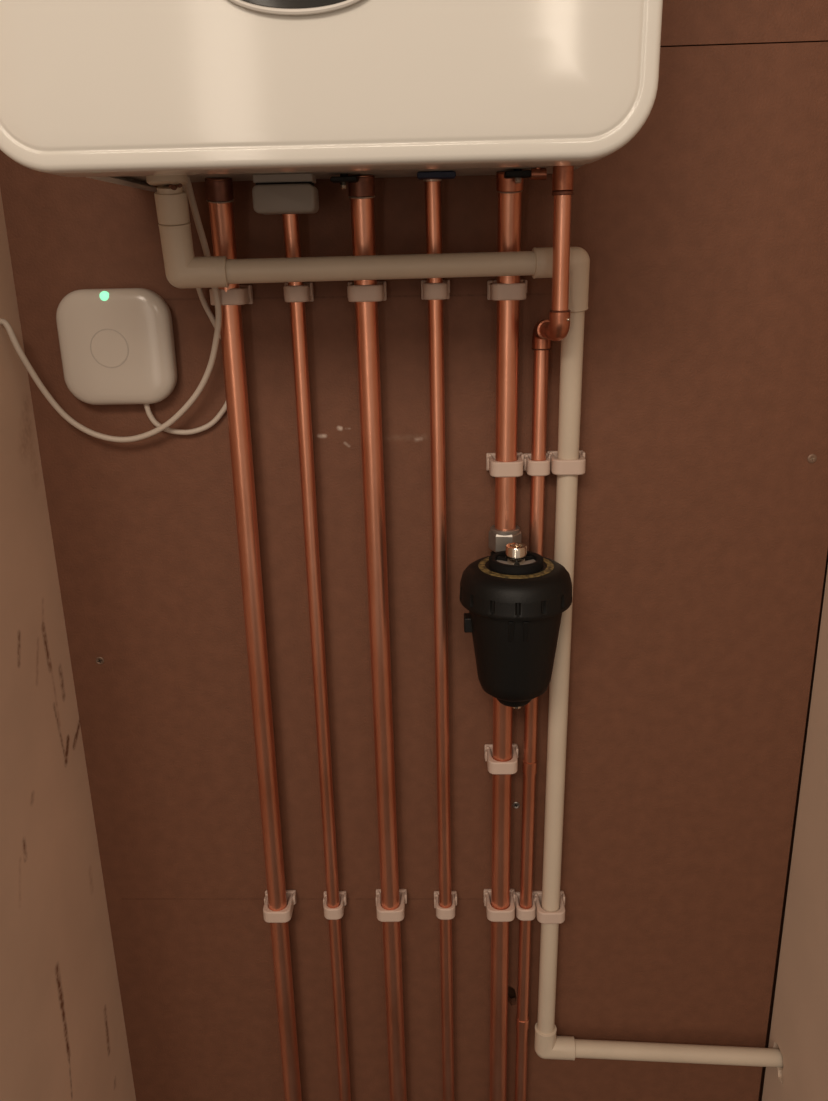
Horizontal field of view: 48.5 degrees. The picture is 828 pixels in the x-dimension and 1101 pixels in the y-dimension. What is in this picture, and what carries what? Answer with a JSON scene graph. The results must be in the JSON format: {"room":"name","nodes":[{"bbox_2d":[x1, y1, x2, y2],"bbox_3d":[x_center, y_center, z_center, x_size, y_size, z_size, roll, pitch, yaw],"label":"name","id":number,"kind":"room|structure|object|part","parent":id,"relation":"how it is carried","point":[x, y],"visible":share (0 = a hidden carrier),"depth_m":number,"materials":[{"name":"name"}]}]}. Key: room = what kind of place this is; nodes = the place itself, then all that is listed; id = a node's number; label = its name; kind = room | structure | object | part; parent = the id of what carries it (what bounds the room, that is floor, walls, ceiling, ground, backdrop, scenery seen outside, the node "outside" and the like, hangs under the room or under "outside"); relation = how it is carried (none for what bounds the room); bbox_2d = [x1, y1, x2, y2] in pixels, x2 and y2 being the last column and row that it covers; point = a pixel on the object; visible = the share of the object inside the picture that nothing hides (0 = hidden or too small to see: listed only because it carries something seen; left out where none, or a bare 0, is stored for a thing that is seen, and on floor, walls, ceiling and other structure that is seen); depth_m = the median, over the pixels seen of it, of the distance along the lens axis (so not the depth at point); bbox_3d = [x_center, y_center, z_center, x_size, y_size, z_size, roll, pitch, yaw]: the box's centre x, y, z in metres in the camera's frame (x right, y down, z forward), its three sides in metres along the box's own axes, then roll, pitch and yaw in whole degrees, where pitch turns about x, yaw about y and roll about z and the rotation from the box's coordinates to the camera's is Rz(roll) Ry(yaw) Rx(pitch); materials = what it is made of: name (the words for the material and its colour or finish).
{"room":"boiler cupboard","nodes":[
{"label":"boiler cupboard","id":0,"kind":"room"},
{"bbox_2d":[0,191,135,1100],"bbox_3d":[-0.448,0.086,0.736,0.100,2.400,0.670,-1,18,1],"label":"wall","id":1,"kind":"structure","parent":0,"point":[63,1037],"depth_m":0.96,"materials":[{"name":"paint"}]},
{"bbox_2d":[0,0,827,1100],"bbox_3d":[0.029,-0.025,1.043,1.144,2.400,0.101,-1,18,1],"label":"wall","id":2,"kind":"structure","parent":0,"point":[701,537],"depth_m":1.02,"materials":[{"name":"brown paint"}]},
{"bbox_2d":[96,657,103,664],"bbox_3d":[-0.357,0.125,1.046,0.010,0.010,0.002,-1,18,1],"label":"screw","id":3,"kind":"object","parent":2,"relation":"attached to","point":[99,660],"visible":1,"depth_m":1.04,"materials":[{"name":"brown"}]},
{"bbox_2d":[0,177,221,442],"bbox_3d":[-0.293,-0.225,0.892,0.218,0.248,0.044,1,18,7],"label":"cable","id":4,"kind":"object","parent":2,"relation":"attached to","point":[218,311],"visible":0.9,"depth_m":0.91,"materials":[{"name":"beige plastic"}]},
{"bbox_2d":[56,288,176,404],"bbox_3d":[-0.298,-0.204,0.923,0.113,0.114,0.027,-1,18,1],"label":"receiver","id":5,"kind":"object","parent":2,"relation":"attached to","point":[117,346],"visible":1,"depth_m":0.91,"materials":[{"name":"beige plastic"}]},
{"bbox_2d":[99,291,108,300],"bbox_3d":[-0.302,-0.248,0.899,0.011,0.011,0.007,-1,18,1],"label":"indicator light","id":6,"kind":"object","parent":5,"relation":"on","point":[103,295],"depth_m":0.90,"materials":[{"name":"green plastic"}]},
{"bbox_2d":[144,185,226,434],"bbox_3d":[-0.231,-0.231,0.900,0.096,0.244,0.048,-1,18,1],"label":"cable","id":7,"kind":"object","parent":5,"relation":"attached to","point":[204,303],"visible":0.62,"depth_m":0.95,"materials":[{"name":"beige plastic"}]},
{"bbox_2d":[209,285,252,305],"bbox_3d":[-0.180,-0.249,0.900,0.038,0.018,0.040,-1,18,1],"label":"clip","id":8,"kind":"object","parent":2,"relation":"attached to","point":[243,295],"visible":0.65,"depth_m":0.88,"materials":[{"name":"beige plastic"}]},
{"bbox_2d":[205,178,301,1100],"bbox_3d":[-0.164,0.400,1.093,0.028,1.570,0.048,-1,18,1],"label":"copper pipe","id":9,"kind":"object","parent":2,"relation":"attached to","point":[219,191],"visible":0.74,"depth_m":0.99,"materials":[{"name":"orange metal"}]},
{"bbox_2d":[263,890,296,922],"bbox_3d":[-0.165,0.434,1.123,0.038,0.018,0.040,-1,18,1],"label":"clip","id":10,"kind":"object","parent":2,"relation":"attached to","point":[282,916],"visible":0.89,"depth_m":1.11,"materials":[{"name":"beige plastic"}]},
{"bbox_2d":[283,282,313,301],"bbox_3d":[-0.114,-0.253,0.902,0.028,0.018,0.032,-1,18,1],"label":"clip","id":11,"kind":"object","parent":2,"relation":"attached to","point":[301,293],"visible":0.96,"depth_m":0.89,"materials":[{"name":"beige plastic"}]},
{"bbox_2d":[282,214,350,1100],"bbox_3d":[-0.100,0.397,1.099,0.020,1.568,0.033,-1,18,1],"label":"copper pipe","id":12,"kind":"object","parent":2,"relation":"attached to","point":[290,221],"visible":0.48,"depth_m":1.00,"materials":[{"name":"orange metal"}]},
{"bbox_2d":[0,0,662,214],"bbox_3d":[-0.068,-0.619,0.632,0.439,0.719,0.311,-1,18,1],"label":"boiler","id":13,"kind":"object","parent":2,"relation":"attached to","point":[280,96],"visible":0.99,"depth_m":0.58,"materials":[{"name":"white metal"}]},
{"bbox_3d":[-0.068,-0.637,0.653,0.435,0.693,0.259,-1,18,1],"label":"casing","id":14,"kind":"part","parent":13,"relation":"part of","materials":[{"name":"white metal"}]},
{"bbox_2d":[146,175,187,185],"bbox_3d":[-0.212,-0.319,0.789,0.034,0.010,0.034,-1,18,1],"label":"outlet","id":15,"kind":"object","parent":13,"relation":"attached to","point":[157,180],"depth_m":0.78,"materials":[{"name":"white plastic"}]},
{"bbox_3d":[-0.063,-0.334,0.826,0.024,0.007,0.017,-1,18,1],"label":"valve handle","id":16,"kind":"part","parent":13,"relation":"part of","materials":[{"name":"black plastic"}]},
{"bbox_3d":[-0.061,-0.315,0.760,0.414,0.009,0.253,-1,18,1],"label":"plate","id":17,"kind":"part","parent":13,"relation":"part of","materials":[{"name":"black metal"}]},
{"bbox_3d":[0.020,-0.337,0.824,0.035,0.007,0.017,-1,18,1],"label":"valve handle","id":18,"kind":"part","parent":13,"relation":"part of","materials":[{"name":"black"}]},
{"bbox_3d":[0.092,-0.335,0.818,0.024,0.007,0.017,-1,18,1],"label":"valve handle","id":19,"kind":"part","parent":13,"relation":"part of","materials":[{"name":"black plastic"}]},
{"bbox_2d":[323,891,346,919],"bbox_3d":[-0.097,0.434,1.125,0.028,0.018,0.032,-1,18,1],"label":"clip","id":20,"kind":"object","parent":2,"relation":"attached to","point":[336,913],"visible":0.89,"depth_m":1.11,"materials":[{"name":"beige plastic"}]},
{"bbox_2d":[347,281,386,301],"bbox_3d":[-0.046,-0.252,0.897,0.038,0.018,0.040,-1,18,1],"label":"clip","id":21,"kind":"object","parent":2,"relation":"attached to","point":[356,293],"visible":0.99,"depth_m":0.88,"materials":[{"name":"beige plastic"}]},
{"bbox_2d":[348,175,406,1100],"bbox_3d":[-0.031,0.397,1.095,0.028,1.569,0.042,4,19,16],"label":"copper pipe","id":22,"kind":"object","parent":2,"relation":"attached to","point":[362,192],"visible":0.79,"depth_m":0.99,"materials":[{"name":"orange metal"}]},
{"bbox_2d":[376,889,406,921],"bbox_3d":[-0.028,0.432,1.120,0.038,0.018,0.040,-1,18,1],"label":"clip","id":23,"kind":"object","parent":2,"relation":"attached to","point":[398,914],"visible":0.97,"depth_m":1.10,"materials":[{"name":"beige plastic"}]},
{"bbox_2d":[421,280,449,299],"bbox_3d":[0.021,-0.254,0.899,0.028,0.018,0.032,-1,18,1],"label":"clip","id":24,"kind":"object","parent":2,"relation":"attached to","point":[429,291],"visible":1,"depth_m":0.89,"materials":[{"name":"beige plastic"}]},
{"bbox_2d":[423,179,453,1100],"bbox_3d":[0.036,0.395,1.098,0.023,1.568,0.029,-1,18,1],"label":"copper pipe","id":25,"kind":"object","parent":2,"relation":"attached to","point":[432,186],"visible":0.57,"depth_m":0.99,"materials":[{"name":"orange metal"}]},
{"bbox_2d":[434,891,456,919],"bbox_3d":[0.039,0.433,1.123,0.028,0.018,0.032,-1,18,1],"label":"clip","id":26,"kind":"object","parent":2,"relation":"attached to","point":[441,913],"visible":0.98,"depth_m":1.11,"materials":[{"name":"beige plastic"}]},
{"bbox_2d":[154,185,782,1067],"bbox_3d":[0.139,0.165,1.002,0.709,1.057,0.067,-3,18,-5],"label":"pipe","id":27,"kind":"object","parent":2,"relation":"attached to","point":[183,270],"visible":0.89,"depth_m":0.91,"materials":[{"name":"white plastic"}]},
{"bbox_2d":[484,889,515,921],"bbox_3d":[0.105,0.431,1.117,0.038,0.018,0.040,-1,18,1],"label":"clip","id":28,"kind":"object","parent":2,"relation":"attached to","point":[494,915],"visible":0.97,"depth_m":1.10,"materials":[{"name":"beige plastic"}]},
{"bbox_2d":[484,744,517,774],"bbox_3d":[0.101,0.239,1.055,0.038,0.018,0.040,-1,18,1],"label":"clip","id":29,"kind":"object","parent":2,"relation":"attached to","point":[495,767],"visible":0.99,"depth_m":1.04,"materials":[{"name":"beige plastic"}]},
{"bbox_2d":[486,452,523,476],"bbox_3d":[0.095,-0.088,0.948,0.038,0.018,0.040,-1,18,1],"label":"clip","id":30,"kind":"object","parent":2,"relation":"attached to","point":[496,468],"visible":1,"depth_m":0.93,"materials":[{"name":"beige plastic"}]},
{"bbox_2d":[489,171,523,1100],"bbox_3d":[0.103,0.396,1.089,0.026,1.569,0.045,-1,18,1],"label":"copper pipe","id":31,"kind":"object","parent":2,"relation":"attached to","point":[509,192],"visible":0.68,"depth_m":1.02,"materials":[{"name":"orange metal"}]},
{"bbox_2d":[459,525,571,708],"bbox_3d":[0.105,0.079,0.936,0.112,0.179,0.124,10,21,31],"label":"filter","id":32,"kind":"object","parent":31,"relation":"attached to","point":[515,597],"visible":0.99,"depth_m":0.89,"materials":[{"name":"black plastic"}]},
{"bbox_2d":[464,611,561,706],"bbox_3d":[0.101,0.102,0.938,0.099,0.113,0.096,-1,18,1],"label":"canister","id":33,"kind":"object","parent":32,"relation":"on","point":[515,651],"depth_m":0.90,"materials":[{"name":"black plastic"}]},
{"bbox_3d":[0.101,0.032,0.915,0.112,0.036,0.112,-1,18,1],"label":"lid","id":34,"kind":"part","parent":32,"relation":"part of","materials":[{"name":"black plastic"}]},
{"bbox_2d":[487,280,526,300],"bbox_3d":[0.091,-0.253,0.894,0.038,0.018,0.040,-1,18,1],"label":"clip","id":35,"kind":"object","parent":2,"relation":"attached to","point":[496,291],"visible":1,"depth_m":0.88,"materials":[{"name":"beige plastic"}]},
{"bbox_2d":[512,802,519,808],"bbox_3d":[0.121,0.303,1.095,0.009,0.009,0.002,-1,18,1],"label":"screw","id":36,"kind":"object","parent":2,"relation":"attached to","point":[515,805],"visible":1,"depth_m":1.09,"materials":[{"name":"grey metal"}]},
{"bbox_2d":[514,892,536,920],"bbox_3d":[0.136,0.434,1.121,0.028,0.018,0.032,-1,18,1],"label":"clip","id":37,"kind":"object","parent":2,"relation":"attached to","point":[522,914],"visible":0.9,"depth_m":1.11,"materials":[{"name":"beige plastic"}]},
{"bbox_2d":[523,453,550,475],"bbox_3d":[0.128,-0.088,0.951,0.028,0.018,0.032,-1,18,1],"label":"clip","id":38,"kind":"object","parent":2,"relation":"attached to","point":[533,468],"visible":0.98,"depth_m":0.94,"materials":[{"name":"beige plastic"}]},
{"bbox_2d":[514,166,573,1100],"bbox_3d":[0.142,0.403,1.068,0.027,1.567,0.092,-4,18,-9],"label":"copper pipe","id":39,"kind":"object","parent":2,"relation":"attached to","point":[556,328],"visible":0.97,"depth_m":0.95,"materials":[{"name":"orange metal"}]},
{"bbox_2d":[533,891,564,923],"bbox_3d":[0.165,0.433,1.117,0.038,0.018,0.040,-1,18,1],"label":"clip","id":40,"kind":"object","parent":2,"relation":"attached to","point":[544,917],"visible":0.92,"depth_m":1.10,"materials":[{"name":"beige plastic"}]},
{"bbox_2d":[547,450,585,474],"bbox_3d":[0.158,-0.090,0.946,0.038,0.018,0.040,-1,18,1],"label":"clip","id":41,"kind":"object","parent":2,"relation":"attached to","point":[557,466],"visible":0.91,"depth_m":0.93,"materials":[{"name":"beige plastic"}]},
{"bbox_2d":[807,454,816,462],"bbox_3d":[0.416,-0.096,0.960,0.010,0.010,0.002,-1,18,1],"label":"screw","id":42,"kind":"object","parent":2,"relation":"attached to","point":[812,458],"visible":1,"depth_m":0.96,"materials":[{"name":"silver"}]},
{"bbox_2d":[762,568,827,1100],"bbox_3d":[0.502,0.080,0.690,0.122,2.400,0.619,-1,18,1],"label":"wall","id":43,"kind":"structure","parent":0,"point":[799,1023],"depth_m":1.06,"materials":[{"name":"paint"}]}
]}

